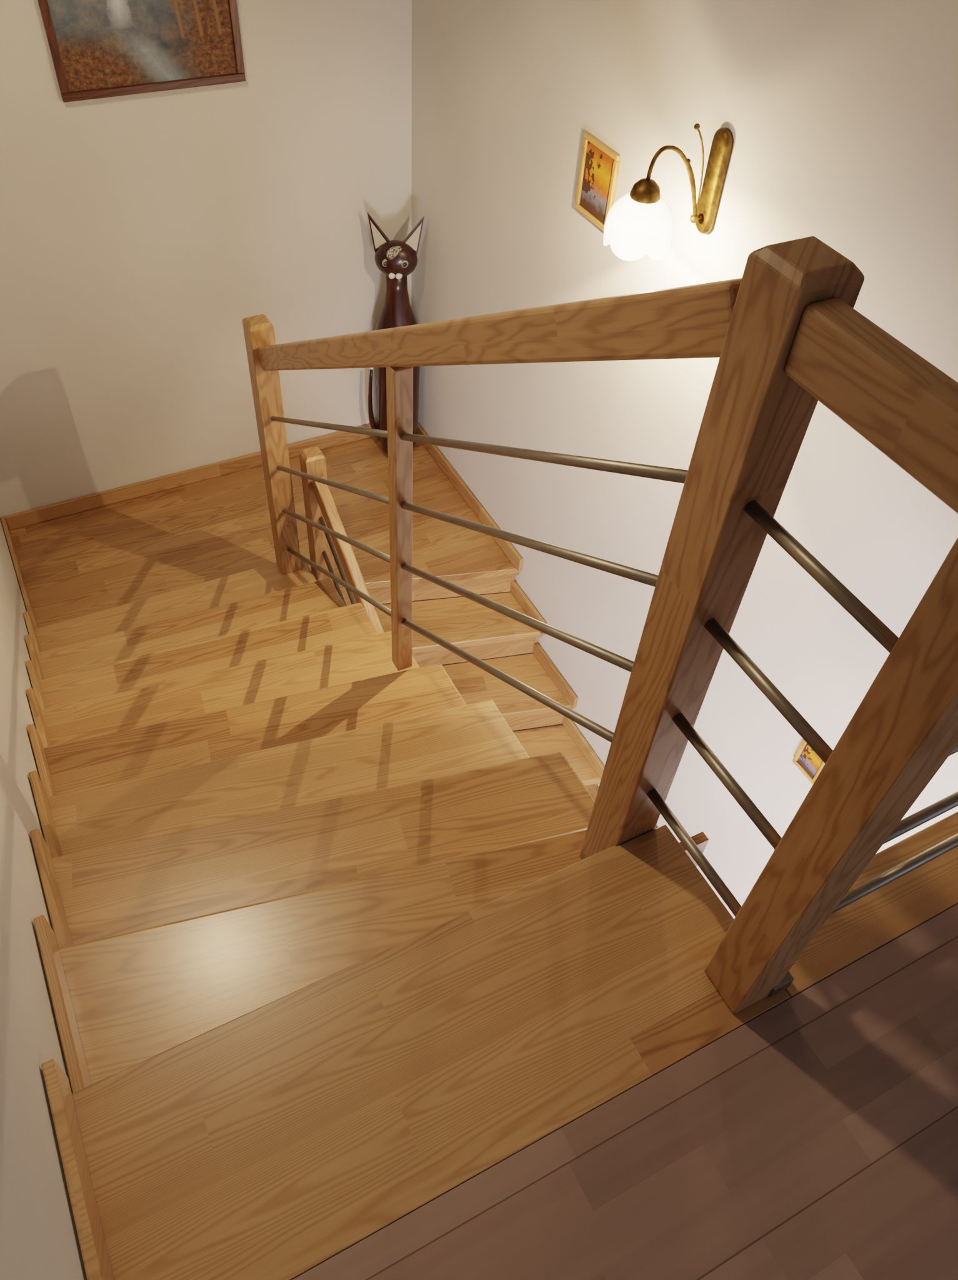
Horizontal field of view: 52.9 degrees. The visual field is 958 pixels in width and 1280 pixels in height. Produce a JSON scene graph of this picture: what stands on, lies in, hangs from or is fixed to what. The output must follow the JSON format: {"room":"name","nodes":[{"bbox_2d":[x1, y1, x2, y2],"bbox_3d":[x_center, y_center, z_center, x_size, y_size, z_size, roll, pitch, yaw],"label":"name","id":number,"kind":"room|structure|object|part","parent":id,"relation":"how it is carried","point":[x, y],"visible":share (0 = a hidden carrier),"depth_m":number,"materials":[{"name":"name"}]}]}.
{"room":"home staircase","nodes":[
{"label":"home staircase","id":0,"kind":"room"},
{"bbox_2d":[0,519,86,1279],"bbox_3d":[-0.690,0.789,1.547,0.120,5.530,6.770,-19,53,-20],"label":"wall","id":1,"kind":"structure","parent":0,"point":[39,1238],"depth_m":1.36,"materials":[{"name":"paint"}]},
{"bbox_2d":[41,1058,114,1279],"bbox_3d":[0.138,1.711,0.444,0.017,0.079,3.235,-19,53,-20],"label":"baseboard","id":2,"kind":"structure","parent":1,"relation":"attached to","point":[95,1255],"depth_m":1.26,"materials":[{"name":"brown wood"}]},
{"bbox_2d":[0,0,411,520],"bbox_3d":[-1.240,-1.814,3.824,2.080,5.530,0.120,-19,53,-20],"label":"wall","id":3,"kind":"structure","parent":0,"point":[139,233],"depth_m":3.98,"materials":[{"name":"paint"}]},
{"bbox_2d":[37,0,245,102],"bbox_3d":[-1.164,-2.174,3.332,0.665,0.500,0.020,-19,53,-20],"label":"framed painting","id":4,"kind":"object","parent":3,"relation":"attached to","point":[99,49],"visible":1,"depth_m":3.40,"materials":[{"name":"brown wood"}]},
{"bbox_3d":[-1.446,-2.074,3.224,0.028,0.444,0.020,-19,53,-20],"label":"frame","id":5,"kind":"part","parent":4,"relation":"part of","materials":[{"name":"brown wood"}]},
{"bbox_3d":[-1.176,-2.017,3.508,0.665,0.028,0.020,-19,53,-20],"label":"frame","id":6,"kind":"part","parent":4,"relation":"part of","materials":[{"name":"brown wood"}]},
{"bbox_3d":[-0.881,-2.273,3.441,0.028,0.444,0.020,-19,53,-20],"label":"frame","id":7,"kind":"part","parent":4,"relation":"part of","materials":[{"name":"brown wood"}]},
{"bbox_2d":[4,421,378,529],"bbox_3d":[-1.281,-0.858,4.802,2.038,0.075,0.018,-19,53,-20],"label":"baseboard","id":8,"kind":"structure","parent":3,"relation":"attached to","point":[23,519],"depth_m":4.69,"materials":[{"name":"brown wood"}]},
{"bbox_2d":[381,600,458,665],"bbox_3d":[0.136,2.283,3.985,2.320,0.200,6.770,-19,53,-20],"label":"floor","id":9,"kind":"structure","parent":0,"point":[413,600],"depth_m":5.74,"materials":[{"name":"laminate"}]},
{"bbox_2d":[0,423,957,1279],"bbox_3d":[-0.437,0.287,3.653,2.074,2.878,3.664,-19,53,-20],"label":"staircase","id":10,"kind":"structure","parent":9,"relation":"on","point":[332,945],"depth_m":1.80,"materials":[{"name":"brown wood"}]},
{"bbox_3d":[-1.990,-0.237,4.199,0.018,0.075,0.902,-19,53,-20],"label":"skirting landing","id":11,"kind":"part","parent":10,"relation":"part of","materials":[{"name":"brown wood"}]},
{"bbox_3d":[-1.715,0.037,3.733,0.018,0.075,0.365,-19,53,-20],"label":"skirting","id":12,"kind":"part","parent":10,"relation":"part of","materials":[{"name":"brown wood"}]},
{"bbox_3d":[-1.564,0.126,3.423,0.018,0.075,0.360,-19,53,-20],"label":"skirting","id":13,"kind":"part","parent":10,"relation":"part of","materials":[{"name":"brown wood"}]},
{"bbox_3d":[-1.418,0.209,3.119,0.018,0.075,0.345,-19,53,-20],"label":"skirting","id":14,"kind":"part","parent":10,"relation":"part of","materials":[{"name":"brown wood"}]},
{"bbox_3d":[-1.274,0.288,2.817,0.018,0.075,0.350,-19,53,-20],"label":"skirting","id":15,"kind":"part","parent":10,"relation":"part of","materials":[{"name":"brown wood"}]},
{"bbox_3d":[-1.128,0.371,2.513,0.018,0.075,0.355,-19,53,-20],"label":"skirting","id":16,"kind":"part","parent":10,"relation":"part of","materials":[{"name":"brown wood"}]},
{"bbox_3d":[-0.982,0.453,2.209,0.018,0.075,0.347,-19,53,-20],"label":"skirting","id":17,"kind":"part","parent":10,"relation":"part of","materials":[{"name":"brown wood"}]},
{"bbox_3d":[-0.835,0.537,1.904,0.018,0.075,0.362,-19,53,-20],"label":"skirting","id":18,"kind":"part","parent":10,"relation":"part of","materials":[{"name":"brown wood"}]},
{"bbox_3d":[-0.678,0.636,1.585,0.018,0.075,0.392,-19,53,-20],"label":"skirting","id":19,"kind":"part","parent":10,"relation":"part of","materials":[{"name":"brown wood"}]},
{"bbox_2d":[367,211,424,459],"bbox_3d":[-0.392,-1.418,4.591,0.231,1.228,0.236,37,56,25],"label":"statue","id":20,"kind":"object","parent":10,"relation":"on","point":[397,259],"visible":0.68,"depth_m":4.39,"materials":[{"name":"brown wood"}]},
{"bbox_3d":[-0.439,-1.141,4.794,0.068,0.528,0.080,-19,53,-20],"label":"leg","id":21,"kind":"part","parent":20,"relation":"part of","materials":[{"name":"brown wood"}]},
{"bbox_3d":[-0.090,-0.763,4.805,0.018,0.075,1.237,-19,53,-20],"label":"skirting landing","id":22,"kind":"part","parent":10,"relation":"part of","materials":[{"name":"brown wood"}]},
{"bbox_3d":[0.160,-0.327,4.556,0.018,0.106,0.030,-19,53,-20],"label":"skirting","id":23,"kind":"part","parent":10,"relation":"part of","materials":[{"name":"brown wood"}]},
{"bbox_3d":[0.225,-0.163,4.534,0.018,0.075,0.337,-19,53,-20],"label":"skirting","id":24,"kind":"part","parent":10,"relation":"part of","materials":[{"name":"brown wood"}]},
{"bbox_3d":[0.268,-0.032,4.543,0.018,0.106,0.030,-19,53,-20],"label":"skirting","id":25,"kind":"part","parent":10,"relation":"part of","materials":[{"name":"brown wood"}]},
{"bbox_3d":[0.348,0.153,4.503,0.018,0.075,0.402,-19,53,-20],"label":"skirting","id":26,"kind":"part","parent":10,"relation":"part of","materials":[{"name":"brown wood"}]},
{"bbox_3d":[0.484,0.488,4.456,0.018,0.075,0.392,-19,53,-20],"label":"skirting","id":27,"kind":"part","parent":10,"relation":"part of","materials":[{"name":"brown wood"}]},
{"bbox_3d":[0.617,0.819,4.413,0.018,0.075,0.389,-19,53,-20],"label":"skirting","id":28,"kind":"part","parent":10,"relation":"part of","materials":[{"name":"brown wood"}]},
{"bbox_2d":[242,236,957,1013],"bbox_3d":[0.219,0.091,3.165,1.122,3.938,2.743,-19,53,-20],"label":"stair railing","id":29,"kind":"object","parent":10,"relation":"attached to","point":[787,335],"visible":0.81,"depth_m":1.23,"materials":[{"name":"brown wood"}]},
{"bbox_3d":[-0.671,-0.400,4.074,0.080,0.978,0.080,-19,53,-20],"label":"newel post","id":30,"kind":"part","parent":29,"relation":"part of","materials":[{"name":"brown wood"}]},
{"bbox_3d":[-0.256,0.631,3.936,0.018,0.018,2.186,-19,83,-20],"label":"rod","id":31,"kind":"part","parent":29,"relation":"part of","materials":[{"name":"metal"}]},
{"bbox_3d":[-0.246,0.505,3.794,0.018,0.018,2.186,-19,83,-20],"label":"rod","id":32,"kind":"part","parent":29,"relation":"part of","materials":[{"name":"metal"}]},
{"bbox_3d":[-0.235,0.379,3.652,0.045,0.080,2.169,-19,83,-20],"label":"handrail","id":33,"kind":"part","parent":29,"relation":"part of","materials":[{"name":"brown wood"}]},
{"bbox_3d":[0.291,0.028,1.416,0.084,1.238,0.084,-19,52,-20],"label":"newel post","id":34,"kind":"part","parent":29,"relation":"part of","materials":[{"name":"brown wood"}]},
{"bbox_3d":[0.452,0.198,1.156,0.080,1.058,0.080,-19,52,-21],"label":"newel post landing","id":35,"kind":"part","parent":29,"relation":"part of","materials":[{"name":"brown wood"}]},
{"bbox_3d":[0.900,0.289,1.626,1.013,0.018,0.018,-19,53,-20],"label":"rod landing","id":36,"kind":"part","parent":29,"relation":"part of","materials":[{"name":"metal"}]},
{"bbox_3d":[0.911,0.150,1.470,1.013,0.018,0.018,-19,53,-20],"label":"rod landing","id":37,"kind":"part","parent":29,"relation":"part of","materials":[{"name":"metal"}]},
{"bbox_3d":[0.923,0.011,1.314,1.013,0.018,0.018,-19,53,-20],"label":"rod landing","id":38,"kind":"part","parent":29,"relation":"part of","materials":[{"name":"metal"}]},
{"bbox_2d":[292,903,957,1279],"bbox_3d":[1.130,1.651,0.825,2.080,0.300,2.862,-19,53,-20],"label":"floor","id":39,"kind":"structure","parent":0,"point":[816,1138],"depth_m":1.37,"materials":[{"name":"laminate"}]},
{"bbox_2d":[411,0,957,918],"bbox_3d":[1.261,0.104,2.298,0.120,5.530,6.770,-19,53,-20],"label":"wall","id":40,"kind":"structure","parent":0,"point":[841,116],"depth_m":2.91,"materials":[{"name":"paint"}]},
{"bbox_2d":[575,131,620,231],"bbox_3d":[0.368,-1.431,3.014,0.014,0.235,0.190,-19,53,-20],"label":"framed picture","id":41,"kind":"object","parent":40,"relation":"attached to","point":[599,165],"visible":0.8,"depth_m":3.01,"materials":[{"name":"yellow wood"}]},
{"bbox_3d":[0.329,-1.490,3.064,0.014,0.203,0.016,-19,53,-20],"label":"frame","id":42,"kind":"part","parent":41,"relation":"part of","materials":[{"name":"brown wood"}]},
{"bbox_3d":[0.363,-1.358,3.096,0.014,0.016,0.190,-19,53,-20],"label":"frame","id":43,"kind":"part","parent":41,"relation":"part of","materials":[{"name":"brown wood"}]},
{"bbox_3d":[0.374,-1.504,2.932,0.014,0.016,0.190,-19,53,-20],"label":"frame","id":44,"kind":"part","parent":41,"relation":"part of","materials":[{"name":"brown wood"}]},
{"bbox_3d":[0.408,-1.372,2.964,0.014,0.203,0.016,-19,53,-20],"label":"frame","id":45,"kind":"part","parent":41,"relation":"part of","materials":[{"name":"yellow wood"}]},
{"bbox_2d":[603,123,733,261],"bbox_3d":[0.489,-1.176,2.491,0.320,0.302,0.184,-19,53,-20],"label":"wall sconce","id":46,"kind":"object","parent":40,"relation":"attached to","point":[640,222],"visible":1,"depth_m":2.48,"materials":[{"name":"white glass"}]},
{"bbox_3d":[0.424,-1.099,2.530,0.184,0.136,0.184,-19,53,-20],"label":"lamp shade","id":47,"kind":"part","parent":46,"relation":"part of","materials":[{"name":"white glass"}]},
{"bbox_3d":[0.509,-1.183,2.498,0.192,0.204,0.010,-19,53,-20],"label":"arm","id":48,"kind":"part","parent":46,"relation":"part of","materials":[{"name":"gold metal"}]},
{"bbox_3d":[0.605,-1.149,2.615,0.047,0.010,0.010,-19,53,-20],"label":"arm stem","id":49,"kind":"part","parent":46,"relation":"part of","materials":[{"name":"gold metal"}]},
{"bbox_3d":[0.619,-1.212,2.552,0.022,0.270,0.066,-19,53,-20],"label":"plate","id":50,"kind":"part","parent":46,"relation":"part of","materials":[{"name":"gold metal"}]},
{"bbox_2d":[792,739,824,784],"bbox_3d":[1.021,0.370,2.963,0.012,0.140,0.105,-19,53,-20],"label":"framed picture","id":51,"kind":"object","parent":40,"relation":"attached to","point":[805,759],"visible":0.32,"depth_m":2.98,"materials":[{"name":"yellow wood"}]},
{"bbox_3d":[1.000,0.339,2.989,0.012,0.112,0.014,-19,53,-20],"label":"frame","id":52,"kind":"part","parent":51,"relation":"part of","materials":[{"name":"yellow wood"}]},
{"bbox_3d":[1.018,0.411,3.010,0.012,0.014,0.105,-19,53,-20],"label":"frame","id":53,"kind":"part","parent":51,"relation":"part of","materials":[{"name":"yellow wood"}]},
{"bbox_3d":[1.042,0.401,2.937,0.012,0.112,0.014,-19,53,-20],"label":"frame","id":54,"kind":"part","parent":51,"relation":"part of","materials":[{"name":"yellow wood"}]}
]}

